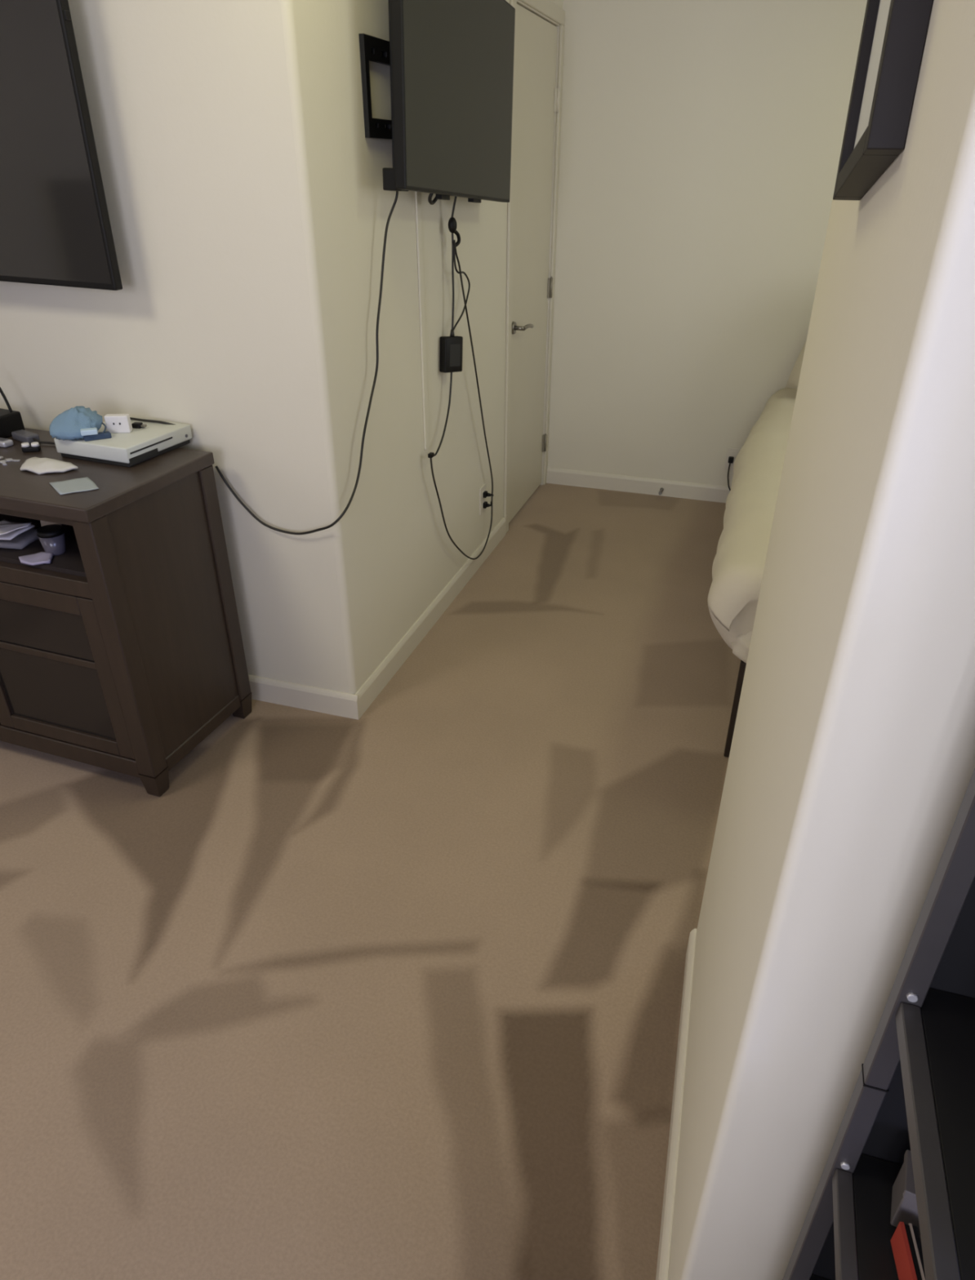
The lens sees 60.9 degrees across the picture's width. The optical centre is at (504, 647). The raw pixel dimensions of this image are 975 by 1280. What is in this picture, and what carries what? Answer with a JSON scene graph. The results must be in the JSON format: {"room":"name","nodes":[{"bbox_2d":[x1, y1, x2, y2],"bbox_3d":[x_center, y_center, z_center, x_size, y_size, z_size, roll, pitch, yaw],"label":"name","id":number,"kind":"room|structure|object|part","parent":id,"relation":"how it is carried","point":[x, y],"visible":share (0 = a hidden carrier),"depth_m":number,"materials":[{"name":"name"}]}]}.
{"room":"bedroom","nodes":[
{"label":"bedroom","id":0,"kind":"room"},
{"bbox_2d":[0,0,348,693],"bbox_3d":[-1.756,-1.135,2.419,2.700,2.620,0.120,9,31,14],"label":"wall","id":1,"kind":"structure","parent":0,"point":[208,329],"depth_m":2.15,"materials":[{"name":"paint"}]},
{"bbox_2d":[0,0,122,290],"bbox_3d":[-1.488,-1.293,2.099,1.134,0.659,0.100,9,31,14],"label":"television","id":2,"kind":"object","parent":1,"relation":"attached to","point":[55,229],"visible":1,"depth_m":1.98,"materials":[{"name":"black plastic"}]},
{"bbox_2d":[248,674,359,719],"bbox_3d":[-1.716,-0.014,2.974,2.613,0.087,0.013,9,31,14],"label":"baseboard","id":3,"kind":"structure","parent":1,"relation":"attached to","point":[263,689],"depth_m":2.69,"materials":[{"name":"paint"}]},
{"bbox_2d":[0,483,740,1279],"bbox_3d":[-0.433,0.668,1.921,5.800,0.002,6.740,9,31,14],"label":"floor","id":4,"kind":"structure","parent":0,"point":[393,992],"depth_m":1.88,"materials":[{"name":"carpet"}]},
{"bbox_2d":[0,427,251,796],"bbox_3d":[-1.395,-0.147,2.441,1.088,0.859,0.483,11,32,16],"label":"media cabinet","id":5,"kind":"object","parent":4,"relation":"on","point":[122,652],"visible":0.99,"depth_m":2.21,"materials":[{"name":"brown wood"}]},
{"bbox_2d":[0,437,13,447],"bbox_3d":[-1.420,-0.575,2.302,0.125,0.019,0.032,12,32,19],"label":"remote control","id":6,"kind":"object","parent":5,"relation":"on","point":[4,442],"visible":1,"depth_m":2.28,"materials":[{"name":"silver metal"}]},
{"bbox_2d":[0,456,20,465],"bbox_3d":[-1.324,-0.495,2.175,0.098,0.012,0.075,9,31,14],"label":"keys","id":7,"kind":"object","parent":5,"relation":"on","point":[3,462],"visible":1,"depth_m":2.18,"materials":[{"name":"silver metal"}]},
{"bbox_2d":[0,386,25,438],"bbox_3d":[-1.464,-0.685,2.357,0.135,0.152,0.090,14,33,21],"label":"box","id":8,"kind":"object","parent":5,"relation":"on","point":[11,420],"visible":0.88,"depth_m":2.36,"materials":[{"name":"black plastic"}]},
{"bbox_2d":[0,527,38,549],"bbox_3d":[-1.349,-0.298,2.205,0.222,0.016,0.112,5,31,8],"label":"envelope","id":9,"kind":"object","parent":5,"relation":"on","point":[23,540],"visible":0.43,"depth_m":2.17,"materials":[{"name":"grey paper"}]},
{"bbox_2d":[0,519,34,540],"bbox_3d":[-1.333,-0.310,2.180,0.205,0.033,0.100,9,31,14],"label":"letter","id":10,"kind":"object","parent":9,"relation":"on","point":[11,535],"visible":0.43,"depth_m":2.15,"materials":[{"name":"white paper"}]},
{"bbox_2d":[0,522,31,535],"bbox_3d":[-1.317,-0.297,2.116,0.202,0.030,0.070,3,30,4],"label":"paper sheet","id":11,"kind":"object","parent":10,"relation":"on","point":[4,528],"visible":1,"depth_m":2.12,"materials":[{"name":"white paper"}]},
{"bbox_2d":[21,441,40,452],"bbox_3d":[-1.284,-0.544,2.250,0.045,0.022,0.024,-6,31,-12],"label":"case","id":12,"kind":"object","parent":5,"relation":"on","point":[34,446],"visible":1,"depth_m":2.24,"materials":[{"name":"black plastic"}]},
{"bbox_2d":[11,429,55,444],"bbox_3d":[-1.306,-0.581,2.312,0.182,0.022,0.040,18,34,27],"label":"adapter","id":13,"kind":"object","parent":5,"relation":"on","point":[24,436],"visible":0.83,"depth_m":2.31,"materials":[{"name":"grey plastic"}]},
{"bbox_3d":[-1.265,-0.571,2.301,0.100,0.013,0.014,10,32,15],"label":"cord","id":14,"kind":"part","parent":13,"relation":"part of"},
{"bbox_2d":[18,551,53,565],"bbox_3d":[-1.176,-0.226,2.092,0.095,0.010,0.065,9,31,14],"label":"note","id":15,"kind":"object","parent":5,"relation":"on","point":[41,557],"visible":1,"depth_m":2.08,"materials":[{"name":"paper"}]},
{"bbox_3d":[-1.458,-0.383,2.079,0.968,0.020,0.024,11,32,16],"label":"rail","id":16,"kind":"part","parent":5,"relation":"part of","materials":[{"name":"brown wood"}]},
{"bbox_2d":[0,513,86,577],"bbox_3d":[-1.392,-0.356,2.336,1.030,0.017,0.415,11,32,16],"label":"shelf","id":17,"kind":"object","parent":5,"relation":"attached to","point":[68,564],"depth_m":2.11,"materials":[{"name":"brown wood"}]},
{"bbox_3d":[-1.461,-0.228,2.168,0.968,0.045,0.026,11,32,16],"label":"rail","id":18,"kind":"part","parent":5,"relation":"part of","materials":[{"name":"brown wood"}]},
{"bbox_2d":[26,518,66,525],"bbox_3d":[-1.255,-0.401,2.291,0.130,0.110,0.082,7,31,10],"label":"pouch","id":19,"kind":"object","parent":5,"relation":"on","point":[34,521],"visible":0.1,"depth_m":2.29,"materials":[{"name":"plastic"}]},
{"bbox_2d":[20,457,78,474],"bbox_3d":[-1.174,-0.470,2.126,0.165,0.022,0.093,9,31,14],"label":"folded cloth","id":20,"kind":"object","parent":5,"relation":"on","point":[37,465],"visible":1,"depth_m":2.11,"materials":[{"name":"white fabric"}]},
{"bbox_2d":[40,520,62,526],"bbox_3d":[-1.197,-0.332,2.191,0.052,0.094,0.022,-1,30,-3],"label":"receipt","id":21,"kind":"object","parent":5,"relation":"on","point":[42,522],"visible":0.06,"depth_m":2.19,"materials":[{"name":"white paper"}]},
{"bbox_2d":[36,524,66,555],"bbox_3d":[-1.153,-0.274,2.119,0.064,0.066,0.064,9,31,14],"label":"tumbler","id":22,"kind":"object","parent":5,"relation":"on","point":[51,537],"visible":0.98,"depth_m":2.10,"materials":[{"name":"black plastic"}]},
{"bbox_3d":[-1.153,-0.297,2.106,0.064,0.013,0.064,9,31,14],"label":"lid","id":23,"kind":"part","parent":22,"relation":"part of","materials":[{"name":"black plastic"}]},
{"bbox_3d":[-1.236,0.052,2.239,0.383,0.402,0.004,11,32,16],"label":"glass panel","id":24,"kind":"part","parent":5,"relation":"part of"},
{"bbox_3d":[-1.236,0.050,2.238,0.479,0.492,0.022,11,32,16],"label":"door","id":25,"kind":"part","parent":5,"relation":"part of","materials":[{"name":"brown wood"}]},
{"bbox_3d":[-1.467,0.249,2.446,0.968,0.060,0.026,11,32,16],"label":"rail","id":26,"kind":"part","parent":5,"relation":"part of","materials":[{"name":"brown wood"}]},
{"bbox_2d":[48,476,98,494],"bbox_3d":[-1.046,-0.393,2.015,0.092,0.003,0.107,-19,35,-30],"label":"paper card","id":27,"kind":"object","parent":5,"relation":"on","point":[82,484],"visible":1,"depth_m":2.02,"materials":[{"name":"white paper"}]},
{"bbox_3d":[-0.976,0.050,2.147,0.056,0.825,0.056,11,32,16],"label":"leg","id":28,"kind":"part","parent":5,"relation":"part of","materials":[{"name":"brown wood"}]},
{"bbox_2d":[53,417,191,466],"bbox_3d":[-1.032,-0.566,2.263,0.242,0.052,0.250,11,32,18],"label":"game console","id":29,"kind":"object","parent":5,"relation":"on","point":[140,445],"visible":0.85,"depth_m":2.19,"materials":[{"name":"plastic"}]},
{"bbox_2d":[48,405,111,441],"bbox_3d":[-1.114,-0.594,2.185,0.152,0.073,0.114,-1,30,-3],"label":"cap","id":30,"kind":"object","parent":29,"relation":"on","point":[78,422],"visible":1,"depth_m":2.16,"materials":[{"name":"blue fabric"}]},
{"bbox_2d":[103,413,132,432],"bbox_3d":[-1.037,-0.603,2.229,0.060,0.046,0.025,-2,30,-5],"label":"cube","id":31,"kind":"object","parent":29,"relation":"on","point":[115,423],"visible":0.91,"depth_m":2.22,"materials":[{"name":"white plastic"}]},
{"bbox_2d":[131,422,146,428],"bbox_3d":[-1.001,-0.611,2.276,0.036,0.013,0.020,4,30,6],"label":"usb dongle","id":32,"kind":"object","parent":29,"relation":"on","point":[135,424],"visible":0.99,"depth_m":2.27,"materials":[{"name":"black plastic"}]},
{"bbox_2d":[128,448,158,465],"bbox_3d":[-0.946,-0.502,2.176,0.003,0.016,0.104,11,32,18],"label":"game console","id":33,"kind":"object","parent":29,"relation":"attached to","point":[147,455],"depth_m":2.17},
{"bbox_2d":[129,417,174,424],"bbox_3d":[-1.015,-0.637,2.332,0.216,0.017,0.015,9,31,14],"label":"power cable","id":34,"kind":"object","parent":29,"relation":"on","point":[131,418],"visible":0.66,"depth_m":2.32,"materials":[{"name":"grey plastic"}]},
{"bbox_3d":[-0.899,-0.084,2.285,0.018,0.731,0.349,11,32,16],"label":"panel","id":35,"kind":"part","parent":5,"relation":"part of","materials":[{"name":"brown wood"}]},
{"bbox_3d":[-0.908,0.246,2.480,0.036,0.045,0.349,11,32,16],"label":"rail","id":36,"kind":"part","parent":5,"relation":"part of","materials":[{"name":"brown wood"}]},
{"bbox_3d":[-0.843,-0.141,2.478,0.056,0.825,0.056,11,32,16],"label":"leg","id":37,"kind":"part","parent":5,"relation":"part of","materials":[{"name":"brown wood"}]},
{"bbox_2d":[707,387,796,757],"bbox_3d":[1.641,-0.358,3.079,1.623,0.654,2.210,9,31,14],"label":"bed","id":38,"kind":"object","parent":4,"relation":"on","point":[740,558],"visible":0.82,"depth_m":2.48,"materials":[{"name":"white fabric"}]},
{"bbox_3d":[0.690,0.181,2.449,0.036,0.335,0.036,9,31,14],"label":"leg","id":39,"kind":"part","parent":38,"relation":"part of","materials":[{"name":"black metal"}]},
{"bbox_2d":[785,342,805,389],"bbox_3d":[1.839,-1.308,3.564,1.142,0.448,0.332,9,31,14],"label":"pillow","id":40,"kind":"object","parent":38,"relation":"on","point":[793,381],"visible":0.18,"depth_m":3.71,"materials":[{"name":"white fabric"}]},
{"bbox_2d":[782,768,974,1279],"bbox_3d":[0.599,0.461,0.415,0.749,1.900,0.407,9,31,14],"label":"shelf unit","id":41,"kind":"object","parent":4,"relation":"on","point":[913,1091],"visible":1,"depth_m":0.60,"materials":[{"name":"grey metal"}]},
{"bbox_3d":[0.248,0.556,0.589,0.014,0.018,0.362,9,31,14],"label":"rail","id":42,"kind":"part","parent":41,"relation":"part of","materials":[{"name":"grey metal"}]},
{"bbox_3d":[0.658,0.347,0.571,0.712,1.820,0.006,9,31,14],"label":"panel","id":43,"kind":"part","parent":41,"relation":"part of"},
{"bbox_2d":[889,1149,919,1235],"bbox_3d":[0.349,0.458,0.689,0.044,0.055,0.037,14,33,21],"label":"box","id":44,"kind":"object","parent":41,"relation":"on","point":[904,1209],"visible":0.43,"depth_m":0.68,"materials":[{"name":"grey cardboard"}]},
{"bbox_3d":[0.350,0.438,0.677,0.044,0.009,0.037,14,33,21],"label":"lid","id":45,"kind":"part","parent":44,"relation":"part of","materials":[{"name":"grey cardboard"}]},
{"bbox_2d":[890,1221,924,1279],"bbox_3d":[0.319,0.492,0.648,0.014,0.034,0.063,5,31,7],"label":"book","id":46,"kind":"object","parent":41,"relation":"on","point":[905,1242],"visible":0.98,"depth_m":0.66,"materials":[{"name":"red paper"}]},
{"bbox_3d":[0.250,0.360,0.474,0.014,0.018,0.362,9,31,14],"label":"rail","id":47,"kind":"part","parent":41,"relation":"part of","materials":[{"name":"grey metal"}]},
{"bbox_2d":[280,0,563,694],"bbox_3d":[-0.167,-1.480,3.049,0.120,2.620,2.420,9,31,14],"label":"wall","id":48,"kind":"structure","parent":0,"point":[395,553],"depth_m":2.53,"materials":[{"name":"paint"}]},
{"bbox_2d":[358,33,391,139],"bbox_3d":[-0.283,-1.524,2.282,0.019,0.218,0.460,9,31,14],"label":"wall bracket","id":49,"kind":"object","parent":48,"relation":"attached to","point":[371,47],"visible":0.37,"depth_m":2.12,"materials":[{"name":"black metal"}]},
{"bbox_2d":[382,0,515,203],"bbox_3d":[-0.151,-1.648,2.445,0.086,0.618,0.981,9,31,14],"label":"television","id":50,"kind":"object","parent":49,"relation":"attached to","point":[451,61],"visible":1,"depth_m":2.34,"materials":[{"name":"black plastic"}]},
{"bbox_2d":[214,191,398,534],"bbox_3d":[-0.494,-0.742,2.239,0.591,0.864,0.274,-14,33,-24],"label":"cable","id":51,"kind":"object","parent":50,"relation":"attached to","point":[249,511],"visible":1,"depth_m":2.35,"materials":[{"name":"black plastic"}]},
{"bbox_3d":[-0.281,-1.444,2.174,0.025,0.409,0.060,9,31,14],"label":"mounting arm","id":52,"kind":"part","parent":50,"relation":"part of"},
{"bbox_2d":[427,193,437,204],"bbox_3d":[-0.205,-1.368,2.495,0.035,0.063,0.076,9,31,14],"label":"cable loop","id":53,"kind":"object","parent":50,"relation":"attached to","point":[429,198],"visible":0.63,"depth_m":2.48,"materials":[{"name":"black plastic"}]},
{"bbox_2d":[427,196,493,559],"bbox_3d":[-0.153,-0.915,3.087,0.062,1.397,0.715,9,31,14],"label":"cables","id":54,"kind":"object","parent":50,"relation":"hanging from","point":[451,346],"visible":0.98,"depth_m":2.88,"materials":[{"name":"black plastic"}]},
{"bbox_3d":[-0.163,-1.280,2.755,0.033,0.432,0.024,9,31,14],"label":"output cord","id":55,"kind":"part","parent":54,"relation":"part of","materials":[{"name":"black plastic"}]},
{"bbox_2d":[414,191,429,449],"bbox_3d":[-0.266,-1.040,2.688,0.007,0.800,0.034,9,31,14],"label":"cable raceway","id":56,"kind":"object","parent":48,"relation":"attached to","point":[417,194],"visible":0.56,"depth_m":2.66,"materials":[{"name":"paint"}]},
{"bbox_2d":[354,517,506,717],"bbox_3d":[-0.235,-0.200,3.327,0.013,0.087,1.615,9,31,14],"label":"baseboard","id":57,"kind":"structure","parent":48,"relation":"attached to","point":[391,664],"depth_m":3.12,"materials":[{"name":"paint"}]},
{"bbox_2d":[479,483,493,515],"bbox_3d":[-0.075,-0.642,3.598,0.048,0.120,0.074,9,31,14],"label":"wall outlet","id":58,"kind":"object","parent":48,"relation":"attached to","point":[483,493],"visible":1,"depth_m":3.59,"materials":[{"name":"plastic"}]},
{"bbox_3d":[-0.095,-0.645,3.603,0.006,0.120,0.074,9,31,14],"label":"plate","id":59,"kind":"part","parent":58,"relation":"part of","materials":[{"name":"paint"}]},
{"bbox_2d":[508,4,559,522],"bbox_3d":[0.132,-1.643,3.834,0.104,2.052,0.694,9,31,14],"label":"door","id":60,"kind":"structure","parent":48,"relation":"in","point":[536,95],"depth_m":3.74,"materials":[{"name":"paint"}]},
{"bbox_3d":[0.082,-1.431,3.694,0.066,0.054,0.150,9,31,14],"label":"handle","id":61,"kind":"part","parent":60,"relation":"part of","materials":[{"name":"silver metal"}]},
{"bbox_2d":[503,0,564,533],"bbox_3d":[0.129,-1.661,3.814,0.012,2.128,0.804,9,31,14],"label":"trim","id":62,"kind":"structure","parent":48,"relation":"attached to","point":[546,7],"depth_m":3.68,"materials":[{"name":"paint"}]},
{"bbox_2d":[547,0,866,486],"bbox_3d":[1.791,-1.828,3.691,3.440,2.620,0.120,9,31,14],"label":"wall","id":63,"kind":"structure","parent":0,"point":[701,140],"depth_m":3.84,"materials":[{"name":"paint"}]},
{"bbox_2d":[546,466,730,502],"bbox_3d":[1.757,-0.720,4.264,3.200,0.087,0.013,9,31,14],"label":"baseboard","id":64,"kind":"structure","parent":63,"relation":"attached to","point":[700,491],"depth_m":4.52,"materials":[{"name":"paint"}]},
{"bbox_2d":[658,487,663,495],"bbox_3d":[0.842,-0.842,4.468,0.022,0.022,0.069,9,31,14],"label":"door stop","id":65,"kind":"object","parent":63,"relation":"attached to","point":[661,489],"visible":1,"depth_m":4.46,"materials":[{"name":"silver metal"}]},
{"bbox_2d":[724,448,740,490],"bbox_3d":[1.205,-0.905,4.333,0.122,0.261,0.044,9,31,14],"label":"wall outlet","id":66,"kind":"object","parent":63,"relation":"attached to","point":[731,453],"visible":0.72,"depth_m":4.31,"materials":[{"name":"plastic"}]},
{"bbox_3d":[1.210,-0.868,4.334,0.101,0.196,0.015,14,33,21],"label":"cord","id":67,"kind":"part","parent":66,"relation":"part of","materials":[{"name":"plastic"}]},
{"bbox_3d":[1.187,-0.981,4.318,0.070,0.116,0.006,9,31,14],"label":"plate","id":68,"kind":"part","parent":66,"relation":"part of","materials":[{"name":"paint"}]},
{"bbox_2d":[667,0,974,1279],"bbox_3d":[1.369,-0.052,0.636,2.185,2.620,0.794,9,31,14],"label":"wall","id":69,"kind":"structure","parent":0,"point":[851,764],"depth_m":0.69,"materials":[{"name":"paint"}]},
{"bbox_2d":[655,928,696,1279],"bbox_3d":[0.318,0.854,1.533,0.013,0.087,0.798,8,31,12],"label":"baseboard","id":70,"kind":"structure","parent":69,"relation":"attached to","point":[664,1242],"depth_m":1.48,"materials":[{"name":"paint"}]},
{"bbox_2d":[832,0,933,200],"bbox_3d":[0.320,-0.565,0.658,0.026,0.375,0.287,8,31,12],"label":"picture frame","id":71,"kind":"object","parent":69,"relation":"attached to","point":[893,36],"visible":1,"depth_m":0.61,"materials":[{"name":"black wood"}]},
{"bbox_3d":[0.346,-0.600,0.755,0.026,0.338,0.078,8,31,12],"label":"frame","id":72,"kind":"part","parent":71,"relation":"part of","materials":[{"name":"black wood"}]},
{"bbox_3d":[0.311,-0.416,0.715,0.026,0.052,0.192,8,31,12],"label":"frame","id":73,"kind":"part","parent":71,"relation":"part of","materials":[{"name":"black wood"}]},
{"bbox_3d":[0.293,-0.530,0.562,0.026,0.338,0.078,8,31,12],"label":"frame","id":74,"kind":"part","parent":71,"relation":"part of","materials":[{"name":"black wood"}]}
]}

